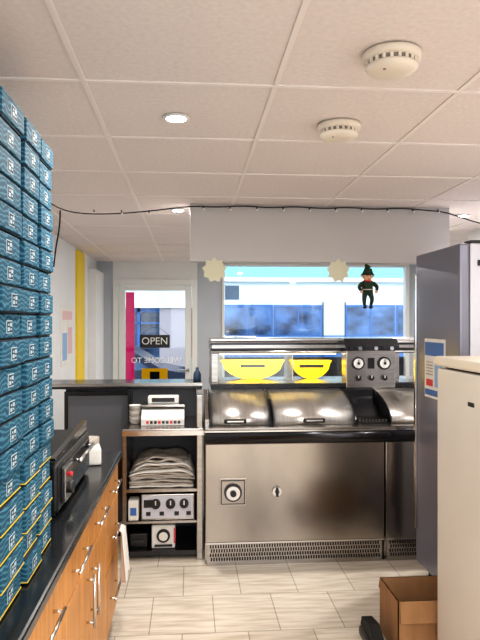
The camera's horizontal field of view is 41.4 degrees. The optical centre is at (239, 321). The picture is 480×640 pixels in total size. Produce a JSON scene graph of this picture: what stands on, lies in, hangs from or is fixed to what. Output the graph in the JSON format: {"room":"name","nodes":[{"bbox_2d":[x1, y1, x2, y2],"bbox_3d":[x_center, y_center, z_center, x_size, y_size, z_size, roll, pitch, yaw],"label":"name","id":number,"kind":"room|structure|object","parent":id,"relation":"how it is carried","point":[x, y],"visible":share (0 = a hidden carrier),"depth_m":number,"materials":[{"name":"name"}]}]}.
{"room":"fish and chip shop","nodes":[
{"label":"fish and chip shop","id":0,"kind":"room"},
{"bbox_2d":[48,232,96,429],"bbox_3d":[-1.412,0.425,2.647,0.100,2.350,10.700,0,0,-5],"label":"wall","id":1,"kind":"structure","parent":0,"point":[63,274],"depth_m":5.75,"materials":[{"name":"white paint"}]},
{"bbox_2d":[60,305,72,366],"bbox_3d":[-1.613,0.125,5.917,0.013,0.550,0.550,0,0,-5],"label":"poster","id":2,"kind":"object","parent":1,"relation":"attached to","point":[66,312],"visible":1,"depth_m":5.86,"materials":[{"name":"white paper"}]},
{"bbox_2d":[75,249,84,379],"bbox_3d":[-1.664,-0.015,6.615,0.020,1.430,0.450,0,0,-5],"label":"trim","id":3,"kind":"structure","parent":1,"relation":"attached to","point":[79,256],"depth_m":6.51,"materials":[{"name":"yellow paint"}]},
{"bbox_2d":[88,269,103,379],"bbox_3d":[-1.700,0.500,7.515,0.090,2.200,0.650,0,0,-5],"label":"trim","id":4,"kind":"structure","parent":1,"relation":"attached to","point":[95,277],"depth_m":7.19,"materials":[{"name":"white paint"}]},
{"bbox_2d":[0,0,479,261],"bbox_3d":[0.706,-0.800,2.814,4.350,0.100,10.700,0,0,-5],"label":"ceiling","id":5,"kind":"structure","parent":0,"point":[206,41],"depth_m":2.20,"materials":[{"name":"tile"}]},
{"bbox_2d":[163,113,189,122],"bbox_3d":[-0.233,-0.744,2.319,0.100,0.009,0.100,0,0,-5],"label":"recessed light","id":6,"kind":"object","parent":5,"relation":"in","point":[170,117],"visible":1,"depth_m":2.31,"materials":[{"name":"white plastic"}]},
{"bbox_2d":[170,208,184,211],"bbox_3d":[-0.413,-0.744,4.231,0.100,0.009,0.100,0,0,-5],"label":"recessed light","id":7,"kind":"object","parent":5,"relation":"in","point":[176,209],"visible":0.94,"depth_m":4.21,"materials":[{"name":"white plastic"}]},
{"bbox_2d":[0,0,479,261],"bbox_3d":[0.708,-0.749,2.789,4.150,0.007,10.450,0,0,-5],"label":"ceiling grid","id":8,"kind":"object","parent":5,"relation":"attached to","point":[305,3],"depth_m":2.56,"materials":[{"name":"white metal"}]},
{"bbox_2d":[51,203,479,266],"bbox_3d":[0.336,-0.545,3.656,2.974,0.394,1.037,0,0,-5],"label":"cable","id":9,"kind":"object","parent":5,"relation":"hanging from","point":[257,207],"visible":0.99,"depth_m":4.04,"materials":[{"name":"black"}]},
{"bbox_2d":[317,118,360,142],"bbox_3d":[0.375,-0.718,2.407,0.164,0.057,0.164,0,0,-5],"label":"smoke detector","id":10,"kind":"object","parent":5,"relation":"attached to","point":[340,130],"visible":1,"depth_m":2.35,"materials":[{"name":"beige plastic"}]},
{"bbox_2d":[362,41,421,79],"bbox_3d":[0.422,-0.718,1.769,0.164,0.057,0.164,0,0,-5],"label":"smoke detector","id":11,"kind":"object","parent":5,"relation":"attached to","point":[395,60],"visible":1,"depth_m":1.72,"materials":[{"name":"beige plastic"}]},
{"bbox_2d":[455,214,469,216],"bbox_3d":[1.556,-0.744,4.446,0.100,0.009,0.100,0,0,-5],"label":"recessed light","id":12,"kind":"object","parent":5,"relation":"in","point":[460,215],"visible":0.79,"depth_m":4.42,"materials":[{"name":"white plastic"}]},
{"bbox_2d":[97,261,415,405],"bbox_3d":[0.292,0.425,8.073,4.150,2.350,0.150,0,0,-5],"label":"wall","id":13,"kind":"structure","parent":0,"point":[209,294],"depth_m":7.93,"materials":[{"name":"grey paint"}]},
{"bbox_2d":[113,279,196,378],"bbox_3d":[-1.053,0.535,7.897,1.040,2.130,0.150,0,0,-5],"label":"frame","id":14,"kind":"object","parent":13,"relation":"attached to","point":[120,286],"visible":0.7,"depth_m":7.88,"materials":[{"name":"white plastic"}]},
{"bbox_2d":[225,285,403,376],"bbox_3d":[0.957,0.120,8.109,2.320,1.160,0.006,0,0,-5],"label":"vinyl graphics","id":15,"kind":"object","parent":13,"relation":"attached to","point":[231,292],"visible":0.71,"depth_m":8.09,"materials":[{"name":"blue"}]},
{"bbox_2d":[222,264,408,376],"bbox_3d":[0.972,0.028,8.041,2.440,1.505,0.180,0,0,-5],"label":"frame","id":16,"kind":"object","parent":13,"relation":"attached to","point":[405,267],"visible":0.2,"depth_m":8.11,"materials":[{"name":"white plastic"}]},
{"bbox_3d":[-1.054,0.455,7.917,0.740,1.690,0.010,0,0,-4],"label":"pane","id":17,"kind":"object","parent":13,"relation":"attached to","visible":0},
{"bbox_2d":[126,292,167,378],"bbox_3d":[-1.162,0.415,7.916,0.515,1.570,0.006,0,0,-5],"label":"banner","id":18,"kind":"object","parent":17,"relation":"attached to","point":[147,373],"visible":0.64,"depth_m":7.90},
{"bbox_2d":[140,327,169,347],"bbox_3d":[-1.056,0.194,7.868,0.370,0.252,0.022,0,0,-5],"label":"sign","id":19,"kind":"object","parent":17,"relation":"attached to","point":[146,341],"visible":1,"depth_m":7.86,"materials":[{"name":"black plastic"}]},
{"bbox_2d":[131,357,180,362],"bbox_3d":[-1.042,0.476,7.911,0.618,0.066,0.002,0,0,-5],"label":"lettering","id":20,"kind":"object","parent":17,"relation":"attached to","point":[157,357],"visible":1,"depth_m":7.91,"materials":[{"name":"white"}]},
{"bbox_2d":[107,534,428,639],"bbox_3d":[0.706,1.650,2.814,4.350,0.100,10.700,0,0,-5],"label":"floor","id":21,"kind":"structure","parent":0,"point":[163,597],"depth_m":3.65,"materials":[{"name":"beige tile"}]},
{"bbox_2d":[0,451,121,639],"bbox_3d":[-0.847,1.150,1.187,0.798,0.900,4.500,0,0,-5],"label":"cabinet","id":22,"kind":"object","parent":21,"relation":"on","point":[72,593],"depth_m":2.27,"materials":[{"name":"orange wood"}]},
{"bbox_2d":[0,86,24,619],"bbox_3d":[-0.708,0.076,1.544,0.315,1.244,0.205,0,0,-5],"label":"boxes","id":23,"kind":"object","parent":22,"relation":"on","point":[12,298],"visible":1,"depth_m":1.54,"materials":[{"name":"blue cardboard"}]},
{"bbox_2d":[14,117,41,583],"bbox_3d":[-0.726,0.076,1.751,0.316,1.244,0.170,0,0,-5],"label":"boxes","id":24,"kind":"object","parent":22,"relation":"on","point":[31,139],"visible":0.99,"depth_m":1.74,"materials":[{"name":"blue cardboard"}]},
{"bbox_2d":[34,138,53,553],"bbox_3d":[-0.744,0.076,1.937,0.317,1.244,0.165,0,0,-5],"label":"boxes","id":25,"kind":"object","parent":22,"relation":"on","point":[44,224],"visible":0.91,"depth_m":1.93,"materials":[{"name":"blue cardboard"}]},
{"bbox_2d":[48,420,94,516],"bbox_3d":[-0.820,0.575,2.604,0.373,0.250,0.720,0,0,-5],"label":"countertop grill","id":26,"kind":"object","parent":22,"relation":"on","point":[70,449],"visible":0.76,"depth_m":2.49,"materials":[{"name":"black metal"}]},
{"bbox_2d":[89,436,100,464],"bbox_3d":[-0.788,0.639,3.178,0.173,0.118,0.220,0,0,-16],"label":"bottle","id":27,"kind":"object","parent":22,"relation":"on","point":[95,452],"visible":0.41,"depth_m":3.09,"materials":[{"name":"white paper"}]},
{"bbox_2d":[119,524,129,582],"bbox_3d":[-0.583,1.167,3.201,0.044,0.267,0.198,0,0,-5],"label":"tea towel","id":28,"kind":"object","parent":22,"relation":"attached to","point":[125,567],"visible":1,"depth_m":3.15,"materials":[{"name":"fabric"}]},
{"bbox_2d":[52,379,203,559],"bbox_3d":[-0.891,1.026,4.627,1.240,1.148,0.835,0,0,-5],"label":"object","id":29,"kind":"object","parent":21,"relation":"on","point":[104,404],"depth_m":4.71,"materials":[{"name":"laminate"}]},
{"bbox_2d":[128,496,139,520],"bbox_3d":[-0.721,1.269,4.319,0.070,0.138,0.115,0,0,-5],"label":"carton","id":30,"kind":"object","parent":29,"relation":"on","point":[134,501],"visible":1,"depth_m":4.27,"materials":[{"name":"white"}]},
{"bbox_2d":[129,404,140,423],"bbox_3d":[-0.737,0.648,4.456,0.084,0.132,0.084,0,0,-5],"label":"bowls","id":31,"kind":"object","parent":29,"relation":"on","point":[134,410],"visible":1,"depth_m":4.43,"materials":[{"name":"ceramic"}]},
{"bbox_2d":[130,524,148,547],"bbox_3d":[-0.700,1.489,4.435,0.120,0.098,0.248,0,0,-5],"label":"tub","id":32,"kind":"object","parent":29,"relation":"on","point":[139,534],"visible":0.86,"depth_m":4.32,"materials":[{"name":"black plastic"}]},
{"bbox_2d":[129,447,194,487],"bbox_3d":[-0.545,1.020,4.498,0.444,0.204,0.386,0,0,-5],"label":"paper stack","id":33,"kind":"object","parent":29,"relation":"on","point":[173,466],"visible":1,"depth_m":4.34,"materials":[{"name":"white paper"}]},
{"bbox_2d":[141,395,184,425],"bbox_3d":[-0.544,0.622,4.528,0.305,0.183,0.326,0,0,-5],"label":"cash register","id":34,"kind":"object","parent":29,"relation":"on","point":[159,410],"visible":1,"depth_m":4.43,"materials":[{"name":"white plastic"}]},
{"bbox_2d":[152,523,175,547],"bbox_3d":[-0.527,1.459,4.406,0.160,0.158,0.233,0,0,-5],"label":"timer","id":35,"kind":"object","parent":29,"relation":"on","point":[163,534],"visible":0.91,"depth_m":4.31,"materials":[{"name":"white plastic"}]},
{"bbox_2d":[141,491,193,519],"bbox_3d":[-0.502,1.252,4.467,0.360,0.173,0.415,0,0,-5],"label":"control unit","id":36,"kind":"object","parent":29,"relation":"on","point":[154,505],"visible":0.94,"depth_m":4.29,"materials":[{"name":"metal"}]},
{"bbox_2d":[193,367,200,380],"bbox_3d":[-0.331,0.402,4.909,0.060,0.104,0.060,0,0,-5],"label":"sauce bottle","id":37,"kind":"object","parent":29,"relation":"on","point":[197,375],"visible":1,"depth_m":4.89,"materials":[{"name":"blue plastic"}]},
{"bbox_2d":[203,337,416,565],"bbox_3d":[0.815,0.863,4.778,2.185,1.475,1.202,0,0,-5],"label":"range","id":38,"kind":"object","parent":21,"relation":"on","point":[297,469],"visible":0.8,"depth_m":4.24,"materials":[{"name":"metal"}]},
{"bbox_2d":[220,359,284,378],"bbox_3d":[0.099,0.383,5.154,0.517,0.154,0.112,0,0,-5],"label":"bowl","id":39,"kind":"object","parent":38,"relation":"in","point":[241,368],"visible":1,"depth_m":5.10,"materials":[{"name":"yellow plastic"}]},
{"bbox_2d":[293,359,331,378],"bbox_3d":[0.575,0.385,5.191,0.332,0.148,0.112,0,0,-5],"label":"bowl","id":40,"kind":"object","parent":38,"relation":"in","point":[309,369],"visible":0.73,"depth_m":5.14,"materials":[{"name":"yellow plastic"}]},
{"bbox_2d":[359,616,383,639],"bbox_3d":[0.652,1.540,3.126,0.070,0.120,0.270,0,0,-5],"label":"shoe","id":41,"kind":"object","parent":21,"relation":"on","point":[369,629],"visible":1,"depth_m":3.12,"materials":[{"name":"black plastic"}]},
{"bbox_2d":[379,575,437,639],"bbox_3d":[0.911,1.464,3.177,0.345,0.269,0.328,0,0,-5],"label":"cardboard box","id":42,"kind":"object","parent":21,"relation":"on","point":[408,604],"visible":0.63,"depth_m":3.10,"materials":[{"name":"brown cardboard"}]},
{"bbox_2d":[414,240,479,575],"bbox_3d":[1.494,0.580,3.732,0.735,2.040,0.663,0,0,-5],"label":"fridge","id":43,"kind":"object","parent":21,"relation":"on","point":[446,280],"visible":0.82,"depth_m":3.76,"materials":[{"name":"grey metal"}]},
{"bbox_2d":[425,338,445,399],"bbox_3d":[1.137,0.275,3.711,0.010,0.350,0.300,0,0,-5],"label":"notice","id":44,"kind":"object","parent":43,"relation":"attached to","point":[433,347],"visible":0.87,"depth_m":3.73,"materials":[{"name":"white paper"}]},
{"bbox_2d":[434,356,479,639],"bbox_3d":[1.271,0.880,2.679,0.665,1.440,0.682,0,0,-5],"label":"freezer","id":45,"kind":"object","parent":21,"relation":"on","point":[459,382],"visible":1,"depth_m":2.74,"materials":[{"name":"beige metal"}]},
{"bbox_2d":[190,204,448,263],"bbox_3d":[0.526,-0.568,4.154,1.700,0.365,0.100,0,0,-5],"label":"wall","id":46,"kind":"structure","parent":0,"point":[238,234],"depth_m":4.10,"materials":[{"name":"paint"}]},
{"bbox_2d":[202,257,226,281],"bbox_3d":[-0.163,-0.332,4.038,0.162,0.160,0.008,0,0,-5],"label":"card","id":47,"kind":"object","parent":46,"relation":"attached to","point":[214,269],"visible":1,"depth_m":4.04,"materials":[{"name":"beige paper"}]},
{"bbox_2d":[327,259,349,281],"bbox_3d":[0.635,-0.332,4.101,0.154,0.152,0.008,0,0,-5],"label":"card","id":48,"kind":"object","parent":46,"relation":"attached to","point":[338,270],"visible":1,"depth_m":4.10,"materials":[{"name":"beige paper"}]},
{"bbox_2d":[358,263,378,308],"bbox_3d":[0.840,-0.236,4.179,0.141,0.300,0.086,0,0,-5],"label":"toy","id":49,"kind":"object","parent":46,"relation":"attached to","point":[367,285],"visible":1,"depth_m":4.16,"materials":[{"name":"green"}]},
{"bbox_2d":[468,228,479,240],"bbox_3d":[2.476,0.425,2.953,0.800,2.350,10.700,0,0,-5],"label":"wall","id":50,"kind":"structure","parent":0,"point":[474,234],"depth_m":5.15,"materials":[{"name":"white paint"}]},
{"label":"outside","id":51,"kind":"structure","parent":0,"visible":0},
{"bbox_3d":[2.051,1.750,12.178,34.000,0.200,7.740,0,0,-4],"label":"street","id":52,"kind":"object","parent":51,"visible":0},
{"bbox_2d":[134,344,184,378],"bbox_3d":[-2.847,1.038,11.512,4.030,1.375,1.740,0,0,-5],"label":"parked car","id":53,"kind":"object","parent":52,"relation":"on","point":[173,373],"visible":0.02,"depth_m":10.85,"materials":[{"name":"blue paint"}]},
{"bbox_2d":[225,285,402,357],"bbox_3d":[2.456,0.542,12.255,6.020,2.365,2.010,0,0,-5],"label":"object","id":54,"kind":"object","parent":52,"relation":"on","point":[259,311],"visible":0.14,"depth_m":11.21,"materials":[{"name":"grey paint"}]},
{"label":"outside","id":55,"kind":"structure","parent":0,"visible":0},
{"bbox_2d":[126,267,402,366],"bbox_3d":[2.222,-1.850,16.375,35.000,7.100,0.500,0,0,-5],"label":"sky","id":56,"kind":"structure","parent":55,"point":[164,310],"depth_m":16.02,"materials":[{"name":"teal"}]}
]}

